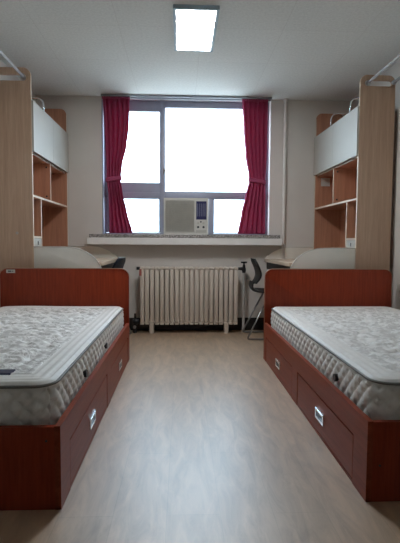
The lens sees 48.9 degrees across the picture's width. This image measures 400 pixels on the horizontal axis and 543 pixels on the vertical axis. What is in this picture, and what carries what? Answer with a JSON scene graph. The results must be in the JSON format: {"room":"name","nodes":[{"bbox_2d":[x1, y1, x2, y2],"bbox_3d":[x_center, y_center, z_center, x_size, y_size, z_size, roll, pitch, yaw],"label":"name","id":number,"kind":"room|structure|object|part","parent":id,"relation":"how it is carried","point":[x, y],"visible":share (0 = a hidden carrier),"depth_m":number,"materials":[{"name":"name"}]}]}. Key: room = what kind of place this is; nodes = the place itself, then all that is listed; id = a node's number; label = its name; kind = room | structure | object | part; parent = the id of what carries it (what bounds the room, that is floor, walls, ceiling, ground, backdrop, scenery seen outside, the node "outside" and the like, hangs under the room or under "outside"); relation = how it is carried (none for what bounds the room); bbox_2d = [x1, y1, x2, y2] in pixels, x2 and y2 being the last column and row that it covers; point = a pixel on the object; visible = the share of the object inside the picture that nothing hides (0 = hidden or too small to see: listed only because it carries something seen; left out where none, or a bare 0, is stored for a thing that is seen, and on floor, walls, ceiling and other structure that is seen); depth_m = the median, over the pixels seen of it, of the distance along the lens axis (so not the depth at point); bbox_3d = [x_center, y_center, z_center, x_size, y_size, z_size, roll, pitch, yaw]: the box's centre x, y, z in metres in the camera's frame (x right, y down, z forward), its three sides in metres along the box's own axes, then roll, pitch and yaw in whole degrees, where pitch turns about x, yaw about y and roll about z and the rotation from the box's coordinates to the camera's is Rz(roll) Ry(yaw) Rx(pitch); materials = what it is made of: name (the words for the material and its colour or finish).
{"room":"dorm room","nodes":[
{"label":"dorm room","id":0,"kind":"room"},
{"bbox_2d":[0,60,35,102],"bbox_3d":[-1.719,-0.404,1.412,0.200,2.530,7.210,0,4,-2],"label":"wall","id":1,"kind":"structure","parent":0,"point":[2,77],"depth_m":3.98,"materials":[{"name":"beige paint"}]},
{"bbox_2d":[35,95,349,317],"bbox_3d":[-0.065,-0.618,4.958,3.400,2.530,0.250,0,4,-2],"label":"wall","id":2,"kind":"structure","parent":0,"point":[84,114],"depth_m":4.83,"materials":[{"name":"beige paint"}]},
{"bbox_2d":[87,238,281,244],"bbox_3d":[-0.159,-0.325,4.777,2.088,0.072,0.137,0,4,-2],"label":"trim","id":3,"kind":"structure","parent":2,"relation":"attached to","point":[112,241],"depth_m":4.71,"materials":[{"name":"white paint"}]},
{"bbox_2d":[89,234,279,238],"bbox_3d":[-0.160,-0.385,4.827,2.050,0.039,0.219,0,4,-2],"label":"windowsill","id":4,"kind":"structure","parent":2,"relation":"attached to","point":[90,235],"depth_m":4.71,"materials":[{"name":"stone"}]},
{"bbox_2d":[101,94,271,234],"bbox_3d":[-0.149,-1.143,4.844,1.830,1.473,0.273,0,4,-2],"label":"window","id":5,"kind":"structure","parent":2,"relation":"in","point":[131,190],"depth_m":4.88,"materials":[{"name":"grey metal"}]},
{"bbox_2d":[102,96,132,232],"bbox_3d":[-0.883,-1.138,4.717,0.318,1.447,0.077,0,4,-2],"label":"curtain","id":6,"kind":"object","parent":5,"relation":"hanging from","point":[115,109],"visible":1,"depth_m":4.71,"materials":[{"name":"fabric"}]},
{"bbox_3d":[-0.750,-0.629,4.928,0.610,0.384,0.040,0,4,-2],"label":"sash","id":7,"kind":"part","parent":5,"relation":"part of","materials":[{"name":"clear glass"}]},
{"bbox_3d":[-0.746,-1.383,4.881,0.610,1.002,0.040,0,4,-2],"label":"sash","id":8,"kind":"part","parent":5,"relation":"part of","materials":[{"name":"glass"}]},
{"bbox_2d":[164,198,207,234],"bbox_3d":[-0.166,-0.625,5.110,0.488,0.400,0.556,0,4,-2],"label":"air conditioner","id":9,"kind":"object","parent":5,"relation":"attached to","point":[181,215],"visible":0.96,"depth_m":4.85,"materials":[{"name":"white plastic"}]},
{"bbox_2d":[165,201,193,231],"bbox_3d":[-0.222,-0.609,4.851,0.317,0.338,0.017,0,4,-2],"label":"grille","id":10,"kind":"object","parent":9,"relation":"attached to","point":[179,215],"depth_m":4.85,"materials":[{"name":"beige plastic"}]},
{"bbox_3d":[-0.138,-1.858,4.703,1.817,0.023,0.080,0,4,-2],"label":"curtain rail","id":11,"kind":"part","parent":5,"relation":"part of","materials":[{"name":"silver metal"}]},
{"bbox_3d":[0.175,-1.380,4.919,1.144,1.002,0.040,0,4,-2],"label":"sash","id":12,"kind":"part","parent":5,"relation":"part of","materials":[{"name":"glass"}]},
{"bbox_3d":[0.445,-0.626,4.978,0.596,0.384,0.040,0,4,-2],"label":"sash","id":13,"kind":"part","parent":5,"relation":"part of","materials":[{"name":"clear glass"}]},
{"bbox_2d":[238,99,267,233],"bbox_3d":[0.570,-1.134,4.776,0.312,1.447,0.074,0,4,-2],"label":"curtain","id":14,"kind":"object","parent":5,"relation":"hanging from","point":[255,111],"visible":1,"depth_m":4.78,"materials":[{"name":"fabric"}]},
{"bbox_2d":[129,317,263,329],"bbox_3d":[-0.081,0.584,4.899,2.650,0.140,0.015,0,4,-2],"label":"baseboard","id":15,"kind":"structure","parent":2,"relation":"attached to","point":[259,325],"depth_m":4.90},
{"bbox_2d":[282,98,287,258],"bbox_3d":[0.922,-0.606,4.849,0.048,2.529,0.048,0,4,-2],"label":"pipe","id":16,"kind":"object","parent":2,"relation":"attached to","point":[285,101],"visible":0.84,"depth_m":4.81,"materials":[{"name":"grey metal"}]},
{"bbox_2d":[0,330,399,542],"bbox_3d":[0.072,0.914,1.570,3.800,0.100,7.210,0,4,-2],"label":"floor","id":17,"kind":"structure","parent":0,"point":[197,439],"depth_m":1.87,"materials":[{"name":"laminate"}]},
{"bbox_2d":[0,67,68,271],"bbox_3d":[-1.561,-0.506,4.209,0.335,2.385,1.126,0,4,-2],"label":"shelf unit","id":18,"kind":"object","parent":17,"relation":"on","point":[34,154],"visible":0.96,"depth_m":3.66,"materials":[{"name":"brown wood"}]},
{"bbox_2d":[0,50,25,78],"bbox_3d":[-1.513,-1.507,2.385,0.286,0.050,2.394,0,4,-2],"label":"rail","id":19,"kind":"object","parent":18,"relation":"attached to","point":[2,54],"visible":1,"depth_m":3.34,"materials":[{"name":"metal"}]},
{"bbox_3d":[-1.547,-0.471,3.659,0.317,2.385,0.019,0,4,-2],"label":"panel","id":20,"kind":"part","parent":18,"relation":"part of","materials":[{"name":"brown wood"}]},
{"bbox_3d":[-1.496,-0.216,3.790,0.197,0.140,0.199,0,4,-2],"label":"drawer","id":21,"kind":"part","parent":18,"relation":"part of","materials":[{"name":"white plastic"}]},
{"bbox_3d":[-1.387,-1.215,3.893,0.016,0.410,0.557,0,4,-2],"label":"flap door","id":22,"kind":"part","parent":18,"relation":"part of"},
{"bbox_3d":[-1.571,-1.025,4.177,0.284,0.018,1.086,0,4,-2],"label":"shelf","id":23,"kind":"part","parent":18,"relation":"part of","materials":[{"name":"brown wood"}]},
{"bbox_3d":[-1.564,-0.666,4.200,0.302,0.018,1.086,0,4,-2],"label":"shelf","id":24,"kind":"part","parent":18,"relation":"part of","materials":[{"name":"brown wood"}]},
{"bbox_3d":[-1.593,-0.541,4.761,0.317,2.385,0.019,0,4,-2],"label":"panel","id":25,"kind":"part","parent":18,"relation":"part of","materials":[{"name":"brown wood"}]},
{"bbox_3d":[-1.410,-1.250,4.451,0.016,0.410,0.559,0,4,-2],"label":"flap door","id":26,"kind":"part","parent":18,"relation":"part of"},
{"bbox_2d":[0,268,128,510],"bbox_3d":[-1.055,0.414,2.578,1.044,0.758,2.081,0,4,-2],"label":"frame","id":27,"kind":"object","parent":17,"relation":"on","point":[40,465],"visible":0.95,"depth_m":2.04,"materials":[{"name":"brown wood"}]},
{"bbox_3d":[-1.016,0.705,1.568,0.998,0.305,0.022,0,4,-2],"label":"footboard","id":28,"kind":"part","parent":27,"relation":"part of","materials":[{"name":"brown wood"}]},
{"bbox_2d":[0,306,123,425],"bbox_3d":[-1.057,0.438,2.570,0.999,0.206,2.007,0,4,-2],"label":"mattress","id":29,"kind":"object","parent":27,"relation":"on","point":[48,353],"visible":0.93,"depth_m":2.08,"materials":[{"name":"fabric"}]},
{"bbox_2d":[83,369,87,376],"bbox_3d":[-0.552,0.484,2.094,0.030,0.036,0.036,0,4,-2],"label":"air vent","id":30,"kind":"object","parent":29,"relation":"attached to","point":[85,372],"depth_m":2.08,"materials":[{"name":"black plastic"}]},
{"bbox_3d":[-1.100,0.350,3.602,1.034,0.757,0.028,0,4,-2],"label":"headboard","id":31,"kind":"part","parent":27,"relation":"part of","materials":[{"name":"brown wood"}]},
{"bbox_3d":[-1.099,0.341,3.586,1.039,0.738,0.004,0,4,-2],"label":"edge trim","id":32,"kind":"part","parent":27,"relation":"part of","materials":[{"name":"brown wood"}]},
{"bbox_3d":[-0.773,0.719,2.129,0.498,0.178,0.844,0,4,-2],"label":"drawer","id":33,"kind":"part","parent":27,"relation":"part of","materials":[{"name":"brown wood"}]},
{"bbox_3d":[-0.553,0.641,2.600,0.022,0.308,2.050,0,4,-2],"label":"rail","id":34,"kind":"part","parent":27,"relation":"part of","materials":[{"name":"brown wood"}]},
{"bbox_3d":[-0.520,0.717,2.135,0.008,0.056,0.124,0,4,-2],"label":"handle","id":35,"kind":"part","parent":27,"relation":"part of","materials":[{"name":"silver metal"}]},
{"bbox_3d":[-0.814,0.657,3.111,0.498,0.178,0.854,0,4,-2],"label":"drawer","id":36,"kind":"part","parent":27,"relation":"part of","materials":[{"name":"brown wood"}]},
{"bbox_3d":[-0.559,0.657,3.087,0.008,0.056,0.124,0,4,-2],"label":"handle","id":37,"kind":"part","parent":27,"relation":"part of","materials":[{"name":"silver metal"}]},
{"bbox_2d":[34,246,117,267],"bbox_3d":[-1.132,0.220,4.272,0.564,0.933,1.124,0,4,-2],"label":"desk","id":38,"kind":"object","parent":17,"relation":"on","point":[44,256],"visible":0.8,"depth_m":3.69,"materials":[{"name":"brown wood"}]},
{"bbox_3d":[-1.170,0.187,4.822,0.534,0.929,0.019,0,4,-2],"label":"panel","id":39,"kind":"part","parent":38,"relation":"part of","materials":[{"name":"beige wood"}]},
{"bbox_2d":[112,257,130,333],"bbox_3d":[-0.953,0.262,4.444,0.423,0.822,0.403,1,4,8],"label":"desk chair","id":40,"kind":"object","parent":17,"relation":"on","point":[119,263],"visible":0.23,"depth_m":4.34,"materials":[{"name":"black plastic"}]},
{"bbox_2d":[133,313,139,332],"bbox_3d":[-0.685,0.556,4.729,0.079,0.210,0.089,0,4,-2],"label":"trap","id":41,"kind":"object","parent":17,"relation":"on","point":[135,321],"visible":0.98,"depth_m":4.72,"materials":[{"name":"black metal"}]},
{"bbox_2d":[137,266,237,333],"bbox_3d":[-0.135,0.306,4.745,1.087,0.713,0.114,0,4,-2],"label":"radiator","id":42,"kind":"object","parent":17,"relation":"on","point":[201,295],"visible":1,"depth_m":4.70,"materials":[{"name":"beige metal"}]},
{"bbox_2d":[238,261,247,332],"bbox_3d":[0.490,0.275,4.814,0.091,0.772,0.194,3,5,38],"label":"pipe","id":43,"kind":"object","parent":42,"relation":"attached to","point":[243,268],"visible":0.98,"depth_m":4.76,"materials":[{"name":"black metal"}]},
{"bbox_2d":[242,258,263,339],"bbox_3d":[0.696,0.268,4.559,0.461,0.812,0.403,0,4,-2],"label":"desk chair","id":44,"kind":"object","parent":17,"relation":"on","point":[258,273],"visible":0.7,"depth_m":4.46,"materials":[{"name":"grey plastic"}]},
{"bbox_3d":[0.688,0.439,4.737,0.461,0.448,0.053,0,4,-2],"label":"leg frame","id":45,"kind":"part","parent":44,"relation":"part of","materials":[{"name":"metal"}]},
{"bbox_3d":[0.702,0.460,4.403,0.461,0.448,0.053,0,4,-2],"label":"leg frame","id":46,"kind":"part","parent":44,"relation":"part of","materials":[{"name":"metal"}]},
{"bbox_2d":[264,247,354,268],"bbox_3d":[1.011,0.226,4.357,0.572,0.933,1.124,0,4,-4],"label":"desk","id":47,"kind":"object","parent":17,"relation":"on","point":[295,257],"visible":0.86,"depth_m":3.79,"materials":[{"name":"brown wood"}]},
{"bbox_3d":[0.988,0.193,4.908,0.542,0.929,0.019,0,4,-4],"label":"panel","id":48,"kind":"part","parent":47,"relation":"part of","materials":[{"name":"beige wood"}]},
{"bbox_3d":[1.051,0.263,3.811,0.568,0.929,0.019,0,4,-4],"label":"panel","id":49,"kind":"part","parent":47,"relation":"part of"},
{"bbox_2d":[263,269,399,501],"bbox_3d":[1.109,0.420,2.674,1.078,0.758,2.071,0,4,-2],"label":"frame","id":50,"kind":"object","parent":17,"relation":"on","point":[366,449],"visible":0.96,"depth_m":2.41,"materials":[{"name":"brown wood"}]},
{"bbox_3d":[0.554,0.659,3.138,0.008,0.056,0.124,0,4,-2],"label":"handle","id":51,"kind":"part","parent":50,"relation":"part of","materials":[{"name":"silver metal"}]},
{"bbox_3d":[0.806,0.661,3.184,0.498,0.178,0.844,0,4,-2],"label":"drawer","id":52,"kind":"part","parent":50,"relation":"part of","materials":[{"name":"brown wood"}]},
{"bbox_3d":[0.588,0.644,2.652,0.022,0.308,2.040,0,4,-2],"label":"rail","id":53,"kind":"part","parent":50,"relation":"part of","materials":[{"name":"brown wood"}]},
{"bbox_3d":[0.594,0.719,2.191,0.008,0.056,0.124,0,4,-2],"label":"handle","id":54,"kind":"part","parent":50,"relation":"part of","materials":[{"name":"silver metal"}]},
{"bbox_3d":[0.847,0.723,2.207,0.498,0.178,0.844,0,4,-2],"label":"drawer","id":55,"kind":"part","parent":50,"relation":"part of","materials":[{"name":"brown wood"}]},
{"bbox_3d":[1.069,0.356,3.692,1.068,0.757,0.028,0,4,-2],"label":"headboard","id":56,"kind":"part","parent":50,"relation":"part of","materials":[{"name":"brown wood"}]},
{"bbox_3d":[1.070,0.347,3.676,1.073,0.738,0.004,0,4,-2],"label":"edge trim","id":57,"kind":"part","parent":50,"relation":"part of","materials":[{"name":"brown wood"}]},
{"bbox_2d":[271,306,399,419],"bbox_3d":[1.112,0.446,2.667,1.024,0.201,1.996,0,4,-2],"label":"mattress","id":58,"kind":"object","parent":50,"relation":"on","point":[356,348],"visible":0.94,"depth_m":2.31,"materials":[{"name":"fabric"}]},
{"bbox_2d":[333,374,338,381],"bbox_3d":[0.641,0.495,2.054,0.030,0.036,0.036,0,4,-2],"label":"air vent","id":59,"kind":"object","parent":58,"relation":"attached to","point":[335,376],"depth_m":2.04,"materials":[{"name":"black plastic"}]},
{"bbox_3d":[1.153,0.711,1.668,1.032,0.305,0.022,0,4,-2],"label":"footboard","id":60,"kind":"part","parent":50,"relation":"part of","materials":[{"name":"brown wood"}]},
{"bbox_2d":[313,75,394,269],"bbox_3d":[1.446,-0.498,4.336,0.321,2.385,1.124,0,4,-4],"label":"shelf unit","id":61,"kind":"object","parent":17,"relation":"on","point":[354,150],"visible":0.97,"depth_m":3.79,"materials":[{"name":"brown wood"}]},
{"bbox_3d":[1.279,-1.242,4.559,0.016,0.410,0.559,0,4,-4],"label":"flap door","id":62,"kind":"part","parent":61,"relation":"part of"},
{"bbox_2d":[321,178,329,185],"bbox_3d":[1.382,-0.983,4.845,0.100,0.090,0.003,0,4,-2],"label":"paper note","id":63,"kind":"object","parent":61,"relation":"attached to","point":[324,181],"visible":1,"depth_m":4.84,"materials":[{"name":"white paper"}]},
{"bbox_3d":[1.417,-0.532,4.886,0.303,2.385,0.019,0,4,-4],"label":"panel","id":64,"kind":"part","parent":61,"relation":"part of","materials":[{"name":"brown wood"}]},
{"bbox_3d":[1.451,-0.658,4.326,0.288,0.018,1.086,0,4,-4],"label":"shelf","id":65,"kind":"part","parent":61,"relation":"part of","materials":[{"name":"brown wood"}]},
{"bbox_3d":[1.462,-1.017,4.304,0.270,0.018,1.086,0,4,-4],"label":"shelf","id":66,"kind":"part","parent":61,"relation":"part of","materials":[{"name":"brown wood"}]},
{"bbox_3d":[1.318,-1.207,4.001,0.016,0.410,0.557,0,4,-4],"label":"flap door","id":67,"kind":"part","parent":61,"relation":"part of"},
{"bbox_3d":[1.598,-0.400,4.352,0.008,2.090,1.086,0,4,-4],"label":"panel","id":68,"kind":"part","parent":61,"relation":"part of","materials":[{"name":"brown wood"}]},
{"bbox_3d":[1.435,-0.208,3.911,0.197,0.140,0.199,0,4,-4],"label":"drawer","id":69,"kind":"part","parent":61,"relation":"part of","materials":[{"name":"white plastic"}]},
{"bbox_3d":[1.494,-0.463,3.786,0.303,2.385,0.019,0,4,-4],"label":"panel","id":70,"kind":"part","parent":61,"relation":"part of","materials":[{"name":"brown wood"}]},
{"bbox_2d":[366,54,399,84],"bbox_3d":[1.592,-1.515,2.513,0.296,0.048,2.394,0,4,-2],"label":"rail","id":71,"kind":"object","parent":61,"relation":"attached to","point":[368,82],"visible":1,"depth_m":3.49,"materials":[{"name":"metal"}]},
{"bbox_2d":[0,0,399,101],"bbox_3d":[0.086,-1.711,1.405,3.800,0.100,7.210,0,4,-2],"label":"ceiling","id":72,"kind":"structure","parent":0,"point":[316,50],"depth_m":3.53,"materials":[{"name":"paint"}]},
{"bbox_2d":[173,4,219,51],"bbox_3d":[-0.037,-1.759,3.217,0.308,0.033,0.640,0,4,-2],"label":"recessed light","id":73,"kind":"object","parent":72,"relation":"in","point":[195,26],"visible":1,"depth_m":3.13,"materials":[{"name":"white plastic"}]},
{"bbox_2d":[350,59,399,309],"bbox_3d":[1.878,-0.394,1.562,0.200,2.530,7.210,0,4,-2],"label":"wall","id":74,"kind":"structure","parent":0,"point":[394,70],"depth_m":3.79,"materials":[{"name":"beige paint"}]}
]}

